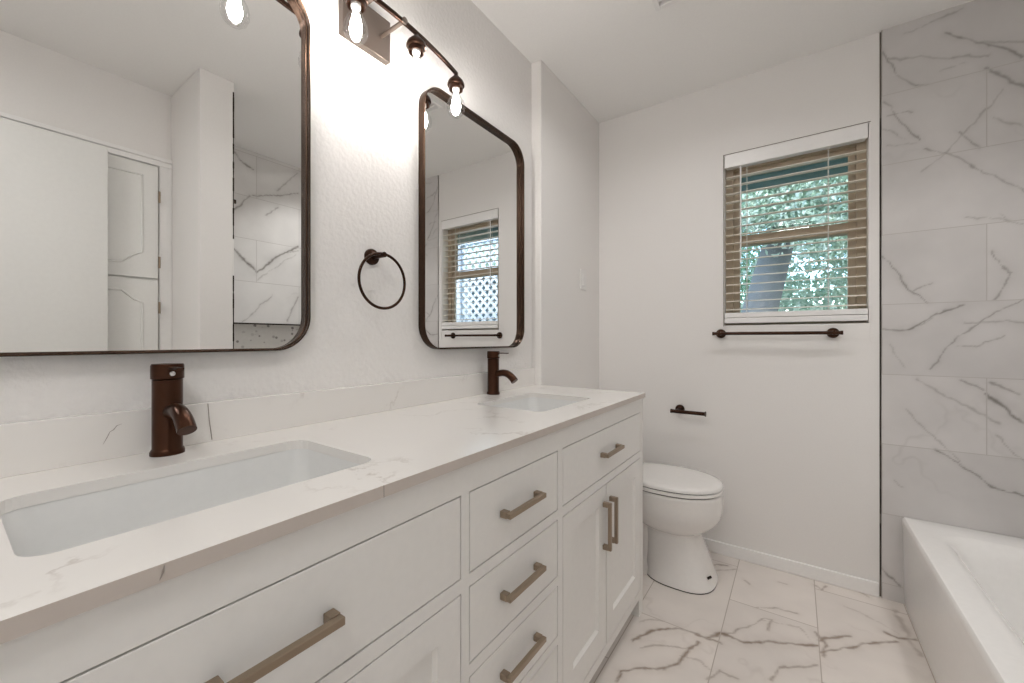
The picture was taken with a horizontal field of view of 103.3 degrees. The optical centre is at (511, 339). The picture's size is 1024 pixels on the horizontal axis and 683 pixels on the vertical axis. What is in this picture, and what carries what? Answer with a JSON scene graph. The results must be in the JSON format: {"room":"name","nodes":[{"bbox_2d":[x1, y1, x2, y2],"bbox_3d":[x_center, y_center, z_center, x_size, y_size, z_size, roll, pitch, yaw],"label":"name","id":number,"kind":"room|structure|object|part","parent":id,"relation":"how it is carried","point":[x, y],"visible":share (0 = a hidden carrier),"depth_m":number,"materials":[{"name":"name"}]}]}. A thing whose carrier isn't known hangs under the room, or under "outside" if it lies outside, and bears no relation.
{"room":"bathroom","nodes":[
{"label":"bathroom","id":0,"kind":"room"},
{"bbox_2d":[0,0,531,422],"bbox_3d":[-0.779,-0.109,0.809,0.120,2.440,2.872,0,0,35],"label":"wall","id":1,"kind":"structure","parent":0,"point":[364,110],"depth_m":1.18,"materials":[{"name":"white paint"}]},
{"bbox_2d":[0,0,310,356],"bbox_3d":[-0.700,-0.423,0.790,0.030,0.901,0.612,0,0,35],"label":"wall mirror","id":2,"kind":"object","parent":1,"relation":"attached to","point":[155,155],"visible":1,"depth_m":0.79,"materials":[{"name":"brown mirror"}]},
{"bbox_2d":[0,367,534,477],"bbox_3d":[-0.410,0.176,1.212,0.019,0.084,1.785,0,0,35],"label":"backsplash","id":3,"kind":"structure","parent":1,"relation":"attached to","point":[30,446],"depth_m":0.88,"materials":[{"name":"white stone"}]},
{"bbox_2d":[357,249,405,309],"bbox_3d":[-0.396,-0.179,1.195,0.064,0.184,0.167,0,0,35],"label":"towel ring","id":4,"kind":"object","parent":1,"relation":"attached to","point":[371,256],"visible":1,"depth_m":1.19,"materials":[{"name":"brown metal"}]},
{"bbox_2d":[339,0,463,114],"bbox_3d":[-0.378,-0.866,1.147,0.150,0.214,0.666,0,0,35],"label":"vanity light","id":5,"kind":"object","parent":1,"relation":"attached to","point":[374,40],"depth_m":1.19,"materials":[{"name":"brown metal"}]},
{"bbox_3d":[-0.400,-0.814,1.038,0.062,0.110,0.062,0,0,35],"label":"light bulb","id":6,"kind":"part","parent":5,"relation":"part of","materials":[{"name":"white glass"}]},
{"bbox_2d":[344,0,367,13],"bbox_3d":[-0.400,-0.879,1.038,0.058,0.055,0.058,0,0,35],"label":"socket","id":7,"kind":"object","parent":5,"relation":"attached to","point":[364,3],"depth_m":1.04,"materials":[{"name":"brown metal"}]},
{"bbox_3d":[-0.406,-0.911,1.105,0.111,0.018,0.018,0,0,35],"label":"support arm","id":8,"kind":"part","parent":5,"relation":"part of","materials":[{"name":"brown metal"}]},
{"bbox_3d":[-0.428,-0.911,1.186,0.022,0.124,0.159,0,0,35],"label":"plate","id":9,"kind":"part","parent":5,"relation":"part of","materials":[{"name":"brown metal"}]},
{"bbox_3d":[-0.349,-0.911,1.187,0.111,0.018,0.018,0,0,35],"label":"support arm","id":10,"kind":"part","parent":5,"relation":"part of","materials":[{"name":"brown metal"}]},
{"bbox_3d":[-0.353,-0.911,1.129,0.042,0.013,0.624,0,0,35],"label":"rail","id":11,"kind":"part","parent":5,"relation":"part of","materials":[{"name":"brown metal"}]},
{"bbox_2d":[406,33,425,57],"bbox_3d":[-0.284,-0.879,1.204,0.058,0.055,0.058,0,0,35],"label":"socket","id":12,"kind":"object","parent":5,"relation":"attached to","point":[417,40],"depth_m":1.19,"materials":[{"name":"brown metal"}]},
{"bbox_3d":[-0.284,-0.814,1.204,0.062,0.110,0.062,0,0,35],"label":"light bulb","id":13,"kind":"part","parent":5,"relation":"part of","materials":[{"name":"white glass"}]},
{"bbox_2d":[447,73,463,93],"bbox_3d":[-0.192,-0.879,1.386,0.058,0.055,0.058,0,0,35],"label":"socket","id":14,"kind":"object","parent":5,"relation":"attached to","point":[455,81],"depth_m":1.37,"materials":[{"name":"brown metal"}]},
{"bbox_3d":[-0.192,-0.814,1.386,0.062,0.110,0.062,0,0,35],"label":"light bulb","id":15,"kind":"part","parent":5,"relation":"part of","materials":[{"name":"white glass"}]},
{"bbox_2d":[418,87,523,348],"bbox_3d":[-0.129,-0.419,1.606,0.030,0.909,0.607,0,0,35],"label":"wall mirror","id":16,"kind":"object","parent":1,"relation":"attached to","point":[471,173],"visible":1,"depth_m":1.55,"materials":[{"name":"brown mirror"}]},
{"bbox_2d":[532,60,598,388],"bbox_3d":[0.300,-0.109,2.302,0.174,2.440,0.812,0,0,35],"label":"wall","id":17,"kind":"structure","parent":0,"point":[565,136],"depth_m":2.10,"materials":[{"name":"white paint"}]},
{"bbox_2d":[580,269,585,290],"bbox_3d":[0.405,-0.338,2.292,0.010,0.115,0.076,0,0,35],"label":"light switch","id":18,"kind":"object","parent":17,"relation":"attached to","point":[582,272],"visible":1,"depth_m":2.28,"materials":[{"name":"white plastic"}]},
{"bbox_2d":[471,0,972,122],"bbox_3d":[0.376,-1.379,0.496,2.372,0.100,3.684,0,0,35],"label":"ceiling","id":19,"kind":"structure","parent":0,"point":[617,58],"depth_m":1.78,"materials":[{"name":"paint"}]},
{"bbox_2d":[651,0,680,11],"bbox_3d":[0.599,-1.312,1.424,0.252,0.034,0.260,0,0,35],"label":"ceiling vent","id":20,"kind":"object","parent":19,"relation":"in","point":[658,4],"visible":1,"depth_m":1.56,"materials":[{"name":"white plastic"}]},
{"bbox_2d":[599,32,880,596],"bbox_3d":[1.470,-0.109,1.906,2.198,2.440,0.120,0,0,35],"label":"wall","id":21,"kind":"structure","parent":0,"point":[790,428],"depth_m":2.06,"materials":[{"name":"white paint"}]},
{"bbox_2d":[670,405,705,416],"bbox_3d":[0.940,0.380,2.150,0.174,0.048,0.086,0,0,35],"label":"toilet paper holder","id":22,"kind":"object","parent":21,"relation":"attached to","point":[680,409],"visible":1,"depth_m":2.13,"materials":[{"name":"brown metal"}]},
{"bbox_2d":[712,328,842,337],"bbox_3d":[1.253,-0.030,1.945,0.520,0.047,0.064,0,0,35],"label":"towel bar","id":23,"kind":"object","parent":21,"relation":"attached to","point":[832,332],"visible":1,"depth_m":1.89,"materials":[{"name":"brown metal"}]},
{"bbox_2d":[704,538,878,596],"bbox_3d":[1.057,1.080,2.114,1.282,0.062,0.012,0,0,35],"label":"baseboard","id":24,"kind":"structure","parent":21,"relation":"attached to","point":[854,583],"depth_m":1.91,"materials":[{"name":"white wood"}]},
{"bbox_2d":[741,157,847,190],"bbox_3d":[2.259,-1.104,1.918,7.500,0.210,0.786,0,0,35],"label":"roof eave","id":25,"kind":"object","parent":21,"relation":"attached to","point":[843,169],"visible":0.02,"depth_m":2.58},
{"bbox_2d":[726,140,865,325],"bbox_3d":[1.382,-0.509,2.010,0.565,0.875,0.051,0,0,35],"label":"window","id":26,"kind":"structure","parent":21,"relation":"in","point":[851,281],"depth_m":1.95,"materials":[{"name":"beige wood"}]},
{"bbox_3d":[1.391,-0.688,2.022,0.495,0.398,0.022,0,0,35],"label":"sash","id":27,"kind":"part","parent":26,"relation":"part of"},
{"bbox_3d":[1.378,-0.322,2.004,0.495,0.439,0.022,0,0,35],"label":"sash","id":28,"kind":"part","parent":26,"relation":"part of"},
{"bbox_2d":[725,123,867,323],"bbox_3d":[1.343,-0.514,1.954,0.559,0.863,0.067,0,0,35],"label":"blind","id":29,"kind":"object","parent":26,"relation":"attached to","point":[859,133],"visible":1,"depth_m":1.93,"materials":[{"name":"white plastic"}]},
{"bbox_3d":[1.198,-0.514,2.064,0.002,0.750,0.053,0,0,35],"label":"ladder cord","id":30,"kind":"part","parent":29,"relation":"part of","materials":[{"name":"white fabric"}]},
{"bbox_3d":[1.340,-0.110,1.950,0.559,0.053,0.057,0,0,35],"label":"rail","id":31,"kind":"part","parent":29,"relation":"part of","materials":[{"name":"white wood"}]},
{"bbox_3d":[1.466,-0.514,1.877,0.002,0.750,0.053,0,0,35],"label":"ladder cord","id":32,"kind":"part","parent":29,"relation":"part of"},
{"bbox_2d":[723,121,870,326],"bbox_3d":[1.329,-0.510,1.929,0.578,0.885,0.002,0,0,35],"label":"trim","id":33,"kind":"structure","parent":21,"relation":"attached to","point":[868,121],"depth_m":2.09,"materials":[{"name":"white paint"}]},
{"bbox_2d":[871,118,878,341],"bbox_3d":[1.575,-0.473,1.757,0.028,0.968,0.003,0,0,35],"label":"trim","id":34,"kind":"structure","parent":21,"relation":"attached to","point":[874,122],"depth_m":1.75,"materials":[{"name":"white paint"}]},
{"bbox_2d":[589,551,936,682],"bbox_3d":[0.205,1.136,0.591,1.862,0.050,3.524,0,0,35],"label":"floor","id":35,"kind":"structure","parent":0,"point":[759,623],"depth_m":1.52,"materials":[{"name":"stone"}]},
{"bbox_2d":[0,398,642,682],"bbox_3d":[-0.173,0.673,1.066,0.537,0.875,1.786,0,0,35],"label":"vanity cabinet","id":36,"kind":"object","parent":35,"relation":"on","point":[523,563],"visible":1,"depth_m":0.69,"materials":[{"name":"white paint"}]},
{"bbox_3d":[-0.293,0.371,0.494,0.020,0.152,0.655,0,0,35],"label":"drawer","id":37,"kind":"part","parent":36,"relation":"part of","materials":[{"name":"white paint"}]},
{"bbox_3d":[-0.273,0.370,0.480,0.028,0.014,0.149,0,0,35],"label":"handle","id":38,"kind":"part","parent":36,"relation":"part of","materials":[{"name":"beige metal"}]},
{"bbox_2d":[0,367,644,643],"bbox_3d":[-0.192,0.185,1.072,0.538,0.102,1.806,0,0,35],"label":"countertop","id":39,"kind":"structure","parent":36,"relation":"on","point":[402,435],"depth_m":0.70,"materials":[{"name":"white stone"}]},
{"bbox_2d":[149,363,196,456],"bbox_3d":[-0.623,0.132,0.750,0.141,0.172,0.053,0,0,35],"label":"faucet","id":40,"kind":"object","parent":39,"relation":"on","point":[171,419],"visible":1,"depth_m":0.75,"materials":[{"name":"brown metal"}]},
{"bbox_3d":[-0.621,0.053,0.749,0.050,0.004,0.012,0,0,35],"label":"lever","id":41,"kind":"part","parent":40,"relation":"part of","materials":[{"name":"brown metal"}]},
{"bbox_3d":[-0.607,0.144,0.739,0.103,0.053,0.029,0,0,35],"label":"spout","id":42,"kind":"part","parent":40,"relation":"part of","materials":[{"name":"brown metal"}]},
{"bbox_2d":[0,449,359,556],"bbox_3d":[-0.472,0.314,0.641,0.312,0.155,0.459,0,0,35],"label":"sink","id":43,"kind":"object","parent":39,"relation":"in","point":[67,523],"visible":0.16,"depth_m":0.68,"materials":[{"name":"white ceramic"}]},
{"bbox_2d":[487,351,517,394],"bbox_3d":[-0.038,0.132,1.594,0.141,0.172,0.053,0,0,35],"label":"faucet","id":44,"kind":"object","parent":39,"relation":"on","point":[494,373],"visible":1,"depth_m":1.60,"materials":[{"name":"brown metal"}]},
{"bbox_3d":[-0.022,0.144,1.583,0.103,0.053,0.029,0,0,35],"label":"spout","id":45,"kind":"part","parent":44,"relation":"part of","materials":[{"name":"brown metal"}]},
{"bbox_2d":[492,397,578,411],"bbox_3d":[0.086,0.314,1.438,0.312,0.155,0.409,0,0,35],"label":"sink","id":46,"kind":"object","parent":39,"relation":"in","point":[536,404],"visible":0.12,"depth_m":1.61,"materials":[{"name":"white ceramic"}]},
{"bbox_3d":[-0.198,0.744,0.630,0.020,0.529,0.323,0,0,35],"label":"door","id":47,"kind":"part","parent":36,"relation":"part of","materials":[{"name":"white paint"}]},
{"bbox_3d":[0.011,0.715,0.927,0.020,0.127,0.348,0,0,35],"label":"drawer","id":48,"kind":"part","parent":36,"relation":"part of","materials":[{"name":"white paint"}]},
{"bbox_3d":[0.011,0.549,0.927,0.020,0.144,0.348,0,0,35],"label":"drawer","id":49,"kind":"part","parent":36,"relation":"part of","materials":[{"name":"white paint"}]},
{"bbox_3d":[0.011,0.371,0.927,0.020,0.152,0.348,0,0,35],"label":"drawer","id":50,"kind":"part","parent":36,"relation":"part of","materials":[{"name":"white paint"}]},
{"bbox_3d":[0.028,0.713,0.910,0.028,0.014,0.149,0,0,35],"label":"handle","id":51,"kind":"part","parent":36,"relation":"part of","materials":[{"name":"beige metal"}]},
{"bbox_3d":[0.028,0.544,0.910,0.028,0.014,0.149,0,0,35],"label":"handle","id":52,"kind":"part","parent":36,"relation":"part of","materials":[{"name":"beige metal"}]},
{"bbox_3d":[0.028,0.370,0.910,0.028,0.014,0.149,0,0,35],"label":"handle","id":53,"kind":"part","parent":36,"relation":"part of","materials":[{"name":"beige metal"}]},
{"bbox_3d":[0.011,0.907,0.927,0.020,0.202,0.348,0,0,35],"label":"drawer","id":54,"kind":"part","parent":36,"relation":"part of","materials":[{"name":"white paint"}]},
{"bbox_3d":[0.216,0.744,1.220,0.020,0.529,0.300,0,0,35],"label":"door","id":55,"kind":"part","parent":36,"relation":"part of","materials":[{"name":"white paint"}]},
{"bbox_3d":[0.318,0.371,1.367,0.020,0.152,0.658,0,0,35],"label":"drawer","id":56,"kind":"part","parent":36,"relation":"part of","materials":[{"name":"white paint"}]},
{"bbox_3d":[0.309,0.605,1.312,0.028,0.153,0.014,0,0,35],"label":"handle","id":57,"kind":"part","parent":36,"relation":"part of","materials":[{"name":"beige metal"}]},
{"bbox_3d":[0.337,0.371,1.351,0.028,0.014,0.149,0,0,35],"label":"handle","id":58,"kind":"part","parent":36,"relation":"part of","materials":[{"name":"beige metal"}]},
{"bbox_3d":[0.342,0.604,1.358,0.028,0.153,0.014,0,0,35],"label":"handle","id":59,"kind":"part","parent":36,"relation":"part of","materials":[{"name":"beige metal"}]},
{"bbox_3d":[0.406,0.744,1.492,0.020,0.529,0.352,0,0,35],"label":"door","id":60,"kind":"part","parent":36,"relation":"part of","materials":[{"name":"white paint"}]},
{"bbox_2d":[643,462,723,594],"bbox_3d":[0.661,0.723,2.028,0.712,0.776,0.436,0,0,35],"label":"toilet","id":61,"kind":"object","parent":35,"relation":"on","point":[681,504],"visible":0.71,"depth_m":1.82,"materials":[{"name":"white ceramic"}]},
{"bbox_3d":[0.757,0.661,1.960,0.472,0.024,0.364,0,0,35],"label":"lid","id":62,"kind":"part","parent":61,"relation":"part of","materials":[{"name":"white ceramic"}]},
{"bbox_3d":[0.758,0.685,1.960,0.474,0.015,0.368,0,0,35],"label":"seat","id":63,"kind":"part","parent":61,"relation":"part of","materials":[{"name":"white ceramic"}]},
{"bbox_2d":[902,517,1023,682],"bbox_3d":[1.518,0.927,0.909,0.711,0.368,1.439,0,0,35],"label":"bathtub","id":64,"kind":"object","parent":35,"relation":"on","point":[964,587],"visible":1,"depth_m":1.35,"materials":[{"name":"white ceramic"}]},
{"bbox_2d":[741,191,846,310],"bbox_3d":[4.732,-0.818,4.829,4.763,4.468,2.584,0,0,35],"label":"tree","id":65,"kind":"object","parent":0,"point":[837,281],"visible":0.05,"depth_m":5.34,"materials":[{"name":"green plant"}]},
{"bbox_2d":[741,228,846,309],"bbox_3d":[3.606,-1.310,7.249,4.948,5.454,2.693,0,0,35],"label":"tree","id":66,"kind":"object","parent":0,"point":[760,246],"visible":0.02,"depth_m":6.68,"materials":[{"name":"green plant"}]},
{"bbox_2d":[741,175,847,312],"bbox_3d":[3.085,-0.799,4.446,3.814,4.459,2.147,0,0,40],"label":"tree","id":67,"kind":"object","parent":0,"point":[842,188],"visible":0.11,"depth_m":3.92,"materials":[{"name":"green plant"}]},
{"bbox_2d":[881,0,1023,603],"bbox_3d":[1.915,-0.109,1.521,0.787,2.440,0.012,0,0,35],"label":"tiled wall","id":68,"kind":"structure","parent":0,"point":[952,79],"depth_m":1.62,"materials":[{"name":"stone"}]},
{"bbox_2d":[880,118,880,574],"bbox_3d":[1.594,-0.151,1.747,0.012,2.335,0.005,0,0,35],"label":"trim","id":69,"kind":"structure","parent":68,"relation":"attached to","point":[880,118],"depth_m":1.75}
]}

